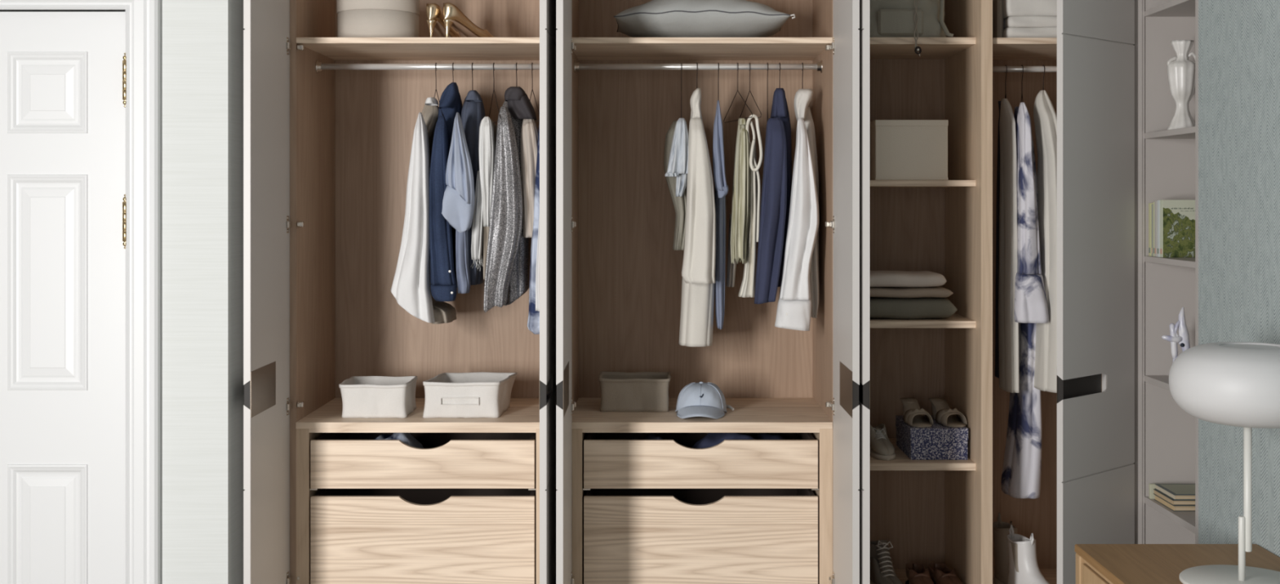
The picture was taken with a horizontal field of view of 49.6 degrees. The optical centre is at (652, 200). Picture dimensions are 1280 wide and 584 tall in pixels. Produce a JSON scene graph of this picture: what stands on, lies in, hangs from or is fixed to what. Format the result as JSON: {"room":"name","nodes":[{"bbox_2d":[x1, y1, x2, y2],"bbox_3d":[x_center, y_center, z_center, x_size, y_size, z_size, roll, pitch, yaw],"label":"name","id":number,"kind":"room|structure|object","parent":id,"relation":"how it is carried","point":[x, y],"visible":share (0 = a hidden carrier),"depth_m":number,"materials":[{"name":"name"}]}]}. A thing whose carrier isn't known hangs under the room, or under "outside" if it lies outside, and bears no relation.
{"room":"bedroom","nodes":[
{"label":"bedroom","id":0,"kind":"room"},
{"bbox_2d":[0,0,244,583],"bbox_3d":[-3.665,0.230,4.907,4.670,2.900,1.133,0,0,0],"label":"wall","id":1,"kind":"structure","parent":0,"point":[202,387],"depth_m":4.34,"materials":[{"name":"white paint"}]},
{"bbox_2d":[0,11,126,583],"bbox_3d":[-2.071,0.539,4.359,0.866,2.266,0.078,0,0,0],"label":"door","id":2,"kind":"structure","parent":1,"relation":"in","point":[63,74],"depth_m":4.35,"materials":[{"name":"white paint"}]},
{"bbox_2d":[0,0,160,583],"bbox_3d":[-2.077,0.488,4.324,1.073,2.383,0.034,0,0,0],"label":"trim","id":3,"kind":"structure","parent":1,"relation":"attached to","point":[143,17],"depth_m":4.32,"materials":[{"name":"white paint"}]},
{"bbox_2d":[1198,0,1279,557],"bbox_3d":[1.775,0.230,0.612,0.100,2.900,7.516,0,0,0],"label":"wall","id":4,"kind":"structure","parent":0,"point":[1239,40],"depth_m":4.08,"materials":[{"name":"paint"}]},
{"bbox_3d":[-0.500,1.690,1.164,11.000,0.020,8.620,0,0,0],"label":"floor","id":5,"kind":"structure","parent":0,"visible":0},
{"bbox_2d":[243,0,557,583],"bbox_3d":[-0.807,0.280,4.922,0.970,2.800,1.088,0,0,0],"label":"wardrobe","id":6,"kind":"object","parent":5,"relation":"on","point":[330,121],"visible":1,"depth_m":4.85,"materials":[{"name":"brown wood"}]},
{"bbox_2d":[336,0,419,37],"bbox_3d":[-1.001,-0.657,5.064,0.299,0.171,0.299,0,0,0],"label":"box","id":7,"kind":"object","parent":6,"relation":"on","point":[355,18],"visible":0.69,"depth_m":4.94,"materials":[{"name":"beige cardboard"}]},
{"bbox_2d":[338,376,417,418],"bbox_3d":[-0.999,0.718,5.066,0.248,0.121,0.248,0,0,0],"label":"storage basket","id":8,"kind":"object","parent":6,"relation":"on","point":[362,397],"visible":1,"depth_m":4.95,"materials":[{"name":"white fabric"}]},
{"bbox_2d":[373,432,423,448],"bbox_3d":[-0.937,0.910,5.016,0.225,0.164,0.275,0,0,0],"label":"folded clothes","id":9,"kind":"object","parent":6,"relation":"on","point":[407,438],"visible":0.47,"depth_m":4.99,"materials":[{"name":"grey fabric"}]},
{"bbox_2d":[295,398,539,429],"bbox_3d":[-0.805,0.790,5.152,0.886,0.022,0.604,0,0,0],"label":"shelf","id":10,"kind":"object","parent":6,"relation":"on","point":[522,413],"depth_m":4.89,"materials":[{"name":"brown wood"}]},
{"bbox_2d":[296,37,539,60],"bbox_3d":[-0.805,-0.561,5.155,0.886,0.020,0.598,0,0,0],"label":"shelf","id":11,"kind":"object","parent":6,"relation":"attached to","point":[320,48],"depth_m":5.03,"materials":[{"name":"brown wood"}]},
{"bbox_2d":[434,62,443,115],"bbox_3d":[-0.804,-0.400,5.154,0.015,0.227,0.162,0,0,-25],"label":"clothes hanger","id":12,"kind":"object","parent":6,"relation":"hanging from","point":[435,63],"visible":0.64,"depth_m":5.15,"materials":[{"name":"grey metal"}]},
{"bbox_2d":[391,97,456,324],"bbox_3d":[-0.827,0.036,5.129,0.175,0.830,0.394,0,0,17],"label":"shirt","id":13,"kind":"object","parent":12,"relation":"hanging from","point":[411,282],"visible":0.91,"depth_m":4.96,"materials":[{"name":"beige fabric"}]},
{"bbox_2d":[426,3,461,37],"bbox_3d":[-0.757,-0.638,5.069,0.074,0.134,0.247,0,0,16],"label":"shoe","id":14,"kind":"object","parent":6,"relation":"on","point":[434,13],"visible":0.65,"depth_m":4.97,"materials":[{"name":"gold metal"}]},
{"bbox_2d":[442,2,493,37],"bbox_3d":[-0.657,-0.638,5.030,0.074,0.134,0.247,0,0,42],"label":"shoe","id":15,"kind":"object","parent":6,"relation":"on","point":[453,15],"visible":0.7,"depth_m":4.97,"materials":[{"name":"gold metal"}]},
{"bbox_2d":[422,372,517,417],"bbox_3d":[-0.664,0.715,5.090,0.314,0.128,0.300,0,0,0],"label":"storage basket","id":16,"kind":"object","parent":6,"relation":"on","point":[473,394],"visible":1,"depth_m":4.95,"materials":[{"name":"white fabric"}]},
{"bbox_2d":[471,62,472,90],"bbox_3d":[-0.669,-0.397,5.154,0.004,0.232,0.053,0,0,-3],"label":"clothes hanger","id":17,"kind":"object","parent":6,"relation":"hanging from","point":[472,63],"visible":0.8,"depth_m":5.15,"materials":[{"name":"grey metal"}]},
{"bbox_2d":[441,90,485,293],"bbox_3d":[-0.681,-0.034,5.131,0.135,0.745,0.378,0,0,13],"label":"shirt","id":18,"kind":"object","parent":17,"relation":"hanging from","point":[463,162],"visible":0.88,"depth_m":5.00,"materials":[{"name":"fabric"}]},
{"bbox_2d":[471,171,483,269],"bbox_3d":[-0.640,0.077,5.083,0.050,0.368,0.079,0,0,0],"label":"scarf","id":19,"kind":"object","parent":6,"relation":"in","point":[477,237],"visible":0.83,"depth_m":5.06,"materials":[{"name":"white fabric"}]},
{"bbox_2d":[488,62,500,123],"bbox_3d":[-0.589,-0.400,5.154,0.009,0.227,0.402,0,0,-12],"label":"clothes hanger","id":20,"kind":"object","parent":6,"relation":"hanging from","point":[493,63],"visible":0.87,"depth_m":5.14,"materials":[{"name":"grey metal"}]},
{"bbox_2d":[478,116,497,279],"bbox_3d":[-0.606,-0.008,5.150,0.061,0.599,0.341,0,0,-4],"label":"ruffled top","id":21,"kind":"object","parent":20,"relation":"hanging from","point":[487,129],"visible":0.71,"depth_m":5.00,"materials":[{"name":"beige fabric"}]},
{"bbox_2d":[529,62,539,122],"bbox_3d":[-0.446,-0.400,5.154,0.009,0.227,0.402,0,0,-12],"label":"clothes hanger","id":22,"kind":"object","parent":6,"relation":"hanging from","point":[532,63],"visible":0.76,"depth_m":5.14,"materials":[{"name":"grey metal"}]},
{"bbox_2d":[520,119,538,237],"bbox_3d":[-0.438,-0.087,5.092,0.093,0.446,0.152,0,0,0],"label":"gathered top","id":23,"kind":"object","parent":22,"relation":"hanging from","point":[529,131],"visible":0.73,"depth_m":5.04,"materials":[{"name":"white fabric"}]},
{"bbox_3d":[-0.740,-0.409,5.154,0.005,0.208,0.053,0,0,0],"label":"clothes hanger","id":24,"kind":"object","parent":6,"relation":"hanging from","visible":0},
{"bbox_2d":[429,82,462,302],"bbox_3d":[-0.759,-0.034,5.133,0.101,0.796,0.368,0,0,0],"label":"denim shirt","id":25,"kind":"object","parent":24,"relation":"hanging from","point":[443,286],"visible":0.82,"depth_m":4.98,"materials":[{"name":"blue fabric"}]},
{"bbox_3d":[-0.504,-0.402,5.154,0.007,0.222,0.053,0,0,0],"label":"clothes hanger","id":26,"kind":"object","parent":6,"relation":"hanging from","visible":0},
{"bbox_2d":[483,86,537,312],"bbox_3d":[-0.504,-0.006,5.115,0.168,0.821,0.385,0,0,12],"label":"cardigan","id":27,"kind":"object","parent":26,"relation":"hanging from","point":[507,273],"visible":0.93,"depth_m":4.96,"materials":[{"name":"grey fabric"}]},
{"bbox_2d":[555,0,859,583],"bbox_3d":[0.174,0.280,4.922,0.980,2.800,1.088,0,0,0],"label":"wardrobe","id":28,"kind":"object","parent":5,"relation":"on","point":[666,511],"depth_m":4.98,"materials":[{"name":"brown wood"}]},
{"bbox_2d":[598,371,671,412],"bbox_3d":[-0.065,0.716,5.187,0.271,0.125,0.210,0,0,0],"label":"storage basket","id":29,"kind":"object","parent":28,"relation":"on","point":[620,392],"visible":1,"depth_m":5.09,"materials":[{"name":"beige fabric"}]},
{"bbox_2d":[631,433,662,439],"bbox_3d":[-0.031,0.924,5.019,0.262,0.137,0.270,0,0,0],"label":"folded clothes","id":30,"kind":"object","parent":28,"relation":"on","point":[650,437],"visible":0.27,"depth_m":5.03,"materials":[{"name":"fabric"}]},
{"bbox_2d":[680,62,681,118],"bbox_3d":[0.109,-0.404,5.154,0.003,0.218,0.053,0,0,0],"label":"clothes hanger","id":31,"kind":"object","parent":28,"relation":"hanging from","point":[681,63],"visible":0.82,"depth_m":5.14,"materials":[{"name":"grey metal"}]},
{"bbox_2d":[663,118,688,250],"bbox_3d":[0.090,-0.056,5.150,0.095,0.483,0.351,0,0,0],"label":"blouse","id":32,"kind":"object","parent":31,"relation":"hanging from","point":[676,144],"visible":0.95,"depth_m":5.04,"materials":[{"name":"grey fabric"}]},
{"bbox_2d":[571,398,832,429],"bbox_3d":[0.171,0.790,5.152,0.922,0.022,0.604,0,0,0],"label":"shelf","id":33,"kind":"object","parent":28,"relation":"on","point":[748,413],"depth_m":4.95,"materials":[{"name":"brown wood"}]},
{"bbox_2d":[572,37,832,60],"bbox_3d":[0.171,-0.561,5.155,0.922,0.020,0.598,0,0,0],"label":"shelf","id":34,"kind":"object","parent":28,"relation":"attached to","point":[586,48],"depth_m":5.03,"materials":[{"name":"brown wood"}]},
{"bbox_2d":[613,0,795,37],"bbox_3d":[0.186,-0.672,5.131,0.646,0.189,0.441,0,0,0],"label":"pillow","id":35,"kind":"object","parent":28,"relation":"on","point":[654,18],"visible":0.92,"depth_m":4.95,"materials":[{"name":"grey fabric"}]},
{"bbox_2d":[723,62,752,123],"bbox_3d":[0.318,-0.405,5.154,0.008,0.216,0.402,0,0,-11],"label":"clothes hanger","id":36,"kind":"object","parent":28,"relation":"hanging from","point":[737,63],"visible":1,"depth_m":5.15,"materials":[{"name":"grey metal"}]},
{"bbox_2d":[725,118,750,287],"bbox_3d":[0.316,0.011,5.125,0.073,0.624,0.240,0,0,-8],"label":"trousers","id":37,"kind":"object","parent":36,"relation":"hanging from","point":[739,218],"visible":1,"depth_m":5.03,"materials":[{"name":"beige fabric"}]},
{"bbox_2d":[692,432,785,448],"bbox_3d":[0.327,0.910,5.019,0.420,0.164,0.270,0,0,0],"label":"folded clothes","id":38,"kind":"object","parent":28,"relation":"on","point":[711,439],"visible":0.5,"depth_m":4.97,"materials":[{"name":"blue fabric"}]},
{"bbox_2d":[739,62,761,121],"bbox_3d":[0.364,-0.405,5.154,0.007,0.216,0.402,0,0,-7],"label":"clothes hanger","id":39,"kind":"object","parent":28,"relation":"hanging from","point":[749,63],"visible":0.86,"depth_m":5.15,"materials":[{"name":"grey metal"}]},
{"bbox_2d":[737,114,763,297],"bbox_3d":[0.358,0.022,5.098,0.075,0.668,0.187,0,0,-7],"label":"dress","id":40,"kind":"object","parent":39,"relation":"hanging from","point":[747,290],"visible":0.84,"depth_m":5.07,"materials":[{"name":"white fabric"}]},
{"bbox_2d":[766,62,768,123],"bbox_3d":[0.430,-0.375,5.154,0.003,0.277,0.053,0,0,0],"label":"clothes hanger","id":41,"kind":"object","parent":28,"relation":"hanging from","point":[767,63],"visible":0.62,"depth_m":5.15,"materials":[{"name":"grey metal"}]},
{"bbox_2d":[779,62,780,88],"bbox_3d":[0.475,-0.406,5.154,0.003,0.213,0.053,0,0,0],"label":"clothes hanger","id":42,"kind":"object","parent":28,"relation":"hanging from","point":[780,63],"visible":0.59,"depth_m":5.15,"materials":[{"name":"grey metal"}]},
{"bbox_2d":[754,88,791,304],"bbox_3d":[0.454,-0.019,5.121,0.124,0.786,0.378,0,0,11],"label":"shirt","id":43,"kind":"object","parent":42,"relation":"hanging from","point":[777,167],"visible":0.92,"depth_m":4.96,"materials":[{"name":"fabric"}]},
{"bbox_2d":[801,62,803,88],"bbox_3d":[0.560,-0.406,5.154,0.004,0.213,0.053,0,0,-2],"label":"clothes hanger","id":44,"kind":"object","parent":28,"relation":"hanging from","point":[802,63],"visible":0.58,"depth_m":5.15,"materials":[{"name":"grey metal"}]},
{"bbox_2d":[774,88,819,331],"bbox_3d":[0.538,0.031,5.125,0.160,0.879,0.383,0,0,7],"label":"shirt","id":45,"kind":"object","parent":44,"relation":"hanging from","point":[799,292],"visible":1,"depth_m":4.96,"materials":[{"name":"white fabric"}]},
{"bbox_2d":[854,0,1134,583],"bbox_3d":[1.176,0.280,4.922,1.018,2.800,1.088,0,0,0],"label":"wardrobe","id":46,"kind":"object","parent":5,"relation":"on","point":[930,512],"visible":0.54,"depth_m":4.86,"materials":[{"name":"brown wood"}]},
{"bbox_2d":[869,423,895,461],"bbox_3d":[0.838,0.885,5.107,0.083,0.107,0.251,0,0,-6],"label":"sneaker","id":47,"kind":"object","parent":46,"relation":"on","point":[881,448],"visible":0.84,"depth_m":5.05,"materials":[{"name":"grey fabric"}]},
{"bbox_2d":[869,540,902,583],"bbox_3d":[0.859,1.356,5.115,0.097,0.193,0.293,0,0,-15],"label":"boot","id":48,"kind":"object","parent":46,"relation":"on","point":[882,571],"visible":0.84,"depth_m":5.12,"materials":[{"name":"grey fabric"}]},
{"bbox_2d":[869,120,948,180],"bbox_3d":[0.931,-0.180,5.094,0.261,0.216,0.264,0,0,0],"label":"storage box","id":49,"kind":"object","parent":46,"relation":"on","point":[900,149],"visible":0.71,"depth_m":4.96,"materials":[{"name":"beige cardboard"}]},
{"bbox_2d":[869,0,953,37],"bbox_3d":[0.902,-0.712,5.090,0.364,0.260,0.292,0,0,0],"label":"canvas bag","id":50,"kind":"object","parent":46,"relation":"on","point":[887,18],"visible":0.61,"depth_m":4.97,"materials":[{"name":"grey fabric"}]},
{"bbox_2d":[869,297,957,319],"bbox_3d":[0.913,0.393,5.114,0.367,0.076,0.284,0,0,0],"label":"folded blanket","id":51,"kind":"object","parent":46,"relation":"on","point":[879,307],"visible":0.66,"depth_m":4.98,"materials":[{"name":"fabric"}]},
{"bbox_2d":[869,286,953,297],"bbox_3d":[0.907,0.336,5.114,0.354,0.036,0.284,0,0,0],"label":"folded blanket","id":52,"kind":"object","parent":51,"relation":"on","point":[935,291],"visible":0.57,"depth_m":4.98,"materials":[{"name":"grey fabric"}]},
{"bbox_2d":[869,271,946,287],"bbox_3d":[0.896,0.291,5.114,0.332,0.051,0.284,0,0,0],"label":"folded blanket","id":53,"kind":"object","parent":52,"relation":"on","point":[877,278],"visible":0.76,"depth_m":4.98,"materials":[{"name":"fabric"}]},
{"bbox_2d":[913,0,921,57],"bbox_3d":[0.944,-0.691,4.935,0.026,0.361,0.042,0,0,0],"label":"pendant","id":54,"kind":"object","parent":46,"relation":"hanging from","point":[917,48],"visible":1,"depth_m":4.92,"materials":[{"name":"black metal"}]},
{"bbox_2d":[905,564,933,583],"bbox_3d":[0.991,1.411,5.115,0.090,0.083,0.278,0,0,0],"label":"loafer","id":55,"kind":"object","parent":46,"relation":"on","point":[919,575],"visible":1,"depth_m":5.12,"materials":[{"name":"brown leather"}]},
{"bbox_2d":[869,438,975,471],"bbox_3d":[0.920,0.952,5.194,0.468,0.025,0.520,0,0,0],"label":"shelf","id":56,"kind":"object","parent":46,"relation":"attached to","point":[902,462],"depth_m":4.93,"materials":[{"name":"brown wood"}]},
{"bbox_2d":[869,313,975,328],"bbox_3d":[0.920,0.444,5.194,0.468,0.024,0.520,0,0,0],"label":"shelf","id":57,"kind":"object","parent":46,"relation":"attached to","point":[957,320],"depth_m":4.93,"materials":[{"name":"brown wood"}]},
{"bbox_2d":[869,180,975,187],"bbox_3d":[0.920,-0.060,5.194,0.468,0.022,0.520,0,0,0],"label":"shelf","id":58,"kind":"object","parent":46,"relation":"attached to","point":[873,184],"depth_m":4.93,"materials":[{"name":"brown wood"}]},
{"bbox_2d":[869,37,975,58],"bbox_3d":[0.920,-0.569,5.194,0.468,0.024,0.520,0,0,0],"label":"shelf","id":59,"kind":"object","parent":46,"relation":"attached to","point":[879,47],"depth_m":5.05,"materials":[{"name":"brown wood"}]},
{"bbox_2d":[895,415,968,460],"bbox_3d":[1.036,0.881,5.145,0.209,0.114,0.303,0,0,0],"label":"shoe box","id":60,"kind":"object","parent":46,"relation":"on","point":[938,442],"visible":0.79,"depth_m":5.00,"materials":[{"name":"blue paper"}]},
{"bbox_2d":[899,398,933,427],"bbox_3d":[0.978,0.787,5.127,0.094,0.075,0.231,0,0,0],"label":"sandal","id":61,"kind":"object","parent":60,"relation":"on","point":[913,416],"visible":1,"depth_m":5.09,"materials":[{"name":"fabric"}]},
{"bbox_2d":[928,398,967,427],"bbox_3d":[1.089,0.787,5.127,0.092,0.075,0.229,0,0,-11],"label":"sandal","id":62,"kind":"object","parent":60,"relation":"on","point":[942,413],"visible":1,"depth_m":5.09,"materials":[{"name":"fabric"}]},
{"bbox_2d":[928,563,963,583],"bbox_3d":[1.088,1.411,5.116,0.091,0.083,0.278,0,0,-11],"label":"loafer","id":63,"kind":"object","parent":46,"relation":"on","point":[942,575],"visible":0.94,"depth_m":5.12,"materials":[{"name":"brown leather"}]},
{"bbox_2d":[992,512,1017,583],"bbox_3d":[1.350,1.325,5.177,0.095,0.256,0.274,0,0,-13],"label":"boot","id":64,"kind":"object","parent":46,"relation":"on","point":[1001,529],"visible":0.65,"depth_m":5.20,"materials":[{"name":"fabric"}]},
{"bbox_2d":[1004,65,1007,98],"bbox_3d":[1.316,-0.402,5.154,0.003,0.204,0.053,0,0,0],"label":"clothes hanger","id":65,"kind":"object","parent":46,"relation":"hanging from","point":[1005,65],"visible":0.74,"depth_m":5.15,"materials":[{"name":"grey metal"}]},
{"bbox_2d":[995,98,1019,393],"bbox_3d":[1.313,0.162,5.144,0.051,1.072,0.288,0,0,0],"label":"coat","id":66,"kind":"object","parent":65,"relation":"hanging from","point":[1006,330],"visible":1,"depth_m":5.05,"materials":[{"name":"beige fabric"}]},
{"bbox_2d":[1021,65,1023,102],"bbox_3d":[1.377,-0.402,5.154,0.003,0.204,0.053,0,0,0],"label":"clothes hanger","id":67,"kind":"object","parent":46,"relation":"hanging from","point":[1021,65],"visible":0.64,"depth_m":5.15,"materials":[{"name":"grey metal"}]},
{"bbox_2d":[1000,102,1048,498],"bbox_3d":[1.375,0.371,5.112,0.136,1.447,0.346,0,0,0],"label":"dress","id":68,"kind":"object","parent":67,"relation":"hanging from","point":[1022,463],"visible":0.84,"depth_m":5.07,"materials":[{"name":"fabric"}]},
{"bbox_2d":[992,0,1057,37],"bbox_3d":[1.371,-0.674,5.074,0.248,0.200,0.266,0,0,0],"label":"folded towels","id":69,"kind":"object","parent":46,"relation":"on","point":[1011,18],"visible":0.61,"depth_m":4.95,"materials":[{"name":"white fabric"}]},
{"bbox_2d":[992,37,1057,60],"bbox_3d":[1.430,-0.563,5.169,0.474,0.021,0.570,0,0,0],"label":"shelf","id":70,"kind":"object","parent":46,"relation":"attached to","point":[1003,48],"depth_m":5.05,"materials":[{"name":"brown wood"}]},
{"bbox_2d":[1007,524,1049,583],"bbox_3d":[1.383,1.325,4.990,0.094,0.256,0.274,0,0,-26],"label":"boot","id":71,"kind":"object","parent":46,"relation":"on","point":[1024,569],"visible":1,"depth_m":5.01,"materials":[{"name":"white leather"}]},
{"bbox_2d":[1042,65,1044,90],"bbox_3d":[1.457,-0.402,5.154,0.003,0.204,0.053,0,0,0],"label":"clothes hanger","id":72,"kind":"object","parent":46,"relation":"hanging from","point":[1042,65],"visible":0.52,"depth_m":5.15,"materials":[{"name":"grey metal"}]},
{"bbox_2d":[1033,90,1057,393],"bbox_3d":[1.454,0.143,5.058,0.108,1.090,0.252,0,0,0],"label":"coat","id":73,"kind":"object","parent":72,"relation":"hanging from","point":[1045,117],"visible":0.55,"depth_m":4.99,"materials":[{"name":"fabric"}]},
{"bbox_2d":[1133,0,1144,544],"bbox_3d":[1.708,0.230,4.874,0.034,2.900,0.060,0,0,0],"label":"trim","id":74,"kind":"structure","parent":5,"relation":"on","point":[1139,44],"depth_m":4.85,"materials":[{"name":"grey paint"}]},
{"bbox_2d":[1144,0,1198,544],"bbox_3d":[1.859,0.240,4.623,0.272,2.880,0.502,0,0,0],"label":"bookcase","id":75,"kind":"object","parent":5,"relation":"on","point":[1171,156],"visible":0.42,"depth_m":4.85,"materials":[{"name":"grey paint"}]},
{"bbox_2d":[1148,203,1153,256],"bbox_3d":[1.812,0.103,4.831,0.151,0.186,0.021,0,0,0],"label":"book","id":76,"kind":"object","parent":75,"relation":"on","point":[1149,204],"visible":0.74,"depth_m":4.82,"materials":[{"name":"beige paper"}]},
{"bbox_2d":[1148,484,1155,499],"bbox_3d":[1.788,1.014,4.816,0.114,0.052,0.015,0,0,0],"label":"book","id":77,"kind":"object","parent":75,"relation":"on","point":[1151,486],"visible":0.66,"depth_m":4.81,"materials":[{"name":"beige paper"}]},
{"bbox_2d":[1151,204,1153,256],"bbox_3d":[1.814,0.105,4.814,0.151,0.182,0.011,0,0,0],"label":"book","id":78,"kind":"object","parent":75,"relation":"on","point":[1152,204],"visible":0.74,"depth_m":4.81,"materials":[{"name":"grey paper"}]},
{"bbox_2d":[1153,202,1154,256],"bbox_3d":[1.816,0.101,4.797,0.151,0.190,0.021,0,0,0],"label":"book","id":79,"kind":"object","parent":75,"relation":"on","point":[1153,202],"visible":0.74,"depth_m":4.80,"materials":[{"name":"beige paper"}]},
{"bbox_2d":[1154,200,1157,257],"bbox_3d":[1.812,0.099,4.776,0.151,0.194,0.019,0,0,0],"label":"book","id":80,"kind":"object","parent":75,"relation":"on","point":[1155,202],"visible":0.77,"depth_m":4.77,"materials":[{"name":"grey paper"}]},
{"bbox_2d":[1157,200,1159,257],"bbox_3d":[1.814,0.098,4.756,0.151,0.196,0.019,0,0,0],"label":"book","id":81,"kind":"object","parent":75,"relation":"on","point":[1158,201],"visible":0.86,"depth_m":4.75,"materials":[{"name":"white paper"}]},
{"bbox_2d":[1154,494,1195,511],"bbox_3d":[1.836,1.030,4.709,0.190,0.019,0.180,0,0,0],"label":"book","id":82,"kind":"object","parent":75,"relation":"on","point":[1175,508],"visible":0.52,"depth_m":4.62,"materials":[{"name":"grey paper"}]},
{"bbox_2d":[1153,488,1195,506],"bbox_3d":[1.833,1.011,4.709,0.190,0.017,0.180,0,0,0],"label":"book","id":83,"kind":"object","parent":82,"relation":"on","point":[1175,503],"visible":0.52,"depth_m":4.62,"materials":[{"name":"grey paper"}]},
{"bbox_2d":[1155,484,1195,500],"bbox_3d":[1.838,0.992,4.709,0.190,0.018,0.180,0,0,0],"label":"book","id":84,"kind":"object","parent":83,"relation":"on","point":[1175,491],"visible":0.66,"depth_m":4.70,"materials":[{"name":"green paper"}]},
{"bbox_2d":[1161,306,1190,362],"bbox_3d":[1.780,0.487,4.688,0.109,0.251,0.036,0,0,0],"label":"ornament","id":85,"kind":"object","parent":75,"relation":"on","point":[1183,339],"visible":0.66,"depth_m":4.68,"materials":[{"name":"white ceramic"}]},
{"bbox_2d":[1160,200,1195,257],"bbox_3d":[1.816,0.098,4.733,0.151,0.196,0.026,0,0,0],"label":"book","id":86,"kind":"object","parent":75,"relation":"on","point":[1177,217],"visible":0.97,"depth_m":4.72,"materials":[{"name":"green paper"}]},
{"bbox_2d":[1166,40,1195,129],"bbox_3d":[1.796,-0.388,4.689,0.095,0.304,0.089,0,0,-39],"label":"ceramic urn","id":87,"kind":"object","parent":75,"relation":"on","point":[1180,72],"visible":0.86,"depth_m":4.67,"materials":[{"name":"white ceramic"}]},
{"bbox_2d":[1075,544,1279,583],"bbox_3d":[1.462,1.330,3.319,0.522,0.700,1.250,0,0,0],"label":"desk","id":88,"kind":"object","parent":5,"relation":"on","point":[1095,564],"visible":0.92,"depth_m":3.79,"materials":[{"name":"brown wood"}]},
{"bbox_2d":[1168,342,1279,583],"bbox_3d":[1.526,0.675,3.520,0.398,0.610,0.398,0,0,0],"label":"table lamp","id":89,"kind":"object","parent":88,"relation":"on","point":[1229,384],"visible":1,"depth_m":3.43,"materials":[{"name":"white ceramic"}]},
{"bbox_3d":[0.247,-0.391,5.154,0.003,0.245,0.053,0,0,0],"label":"clothes hanger","id":90,"kind":"object","parent":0,"visible":0},
{"bbox_2d":[712,100,728,329],"bbox_3d":[0.248,0.054,5.106,0.059,0.833,0.258,0,0,0],"label":"blouse","id":91,"kind":"object","parent":90,"relation":"hanging from","point":[721,188],"visible":0.96,"depth_m":5.04,"materials":[{"name":"fabric"}]},
{"bbox_3d":[0.167,-0.404,5.154,0.003,0.218,0.053,0,0,0],"label":"clothes hanger","id":92,"kind":"object","parent":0,"visible":0},
{"bbox_2d":[679,88,715,346],"bbox_3d":[0.166,0.062,5.104,0.136,0.944,0.348,0,0,0],"label":"dress","id":93,"kind":"object","parent":92,"relation":"hanging from","point":[698,271],"visible":1,"depth_m":4.96,"materials":[{"name":"beige fabric"}]},
{"bbox_3d":[-0.393,-0.393,5.154,0.010,0.240,0.142,0,0,0],"label":"clothes hanger","id":94,"kind":"object","parent":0,"visible":0},
{"bbox_2d":[527,125,539,334],"bbox_3d":[-0.410,0.101,5.036,0.094,0.771,0.218,0,0,0],"label":"shirt","id":95,"kind":"object","parent":94,"relation":"hanging from","point":[533,322],"visible":0.35,"depth_m":5.01,"materials":[{"name":"white fabric"}]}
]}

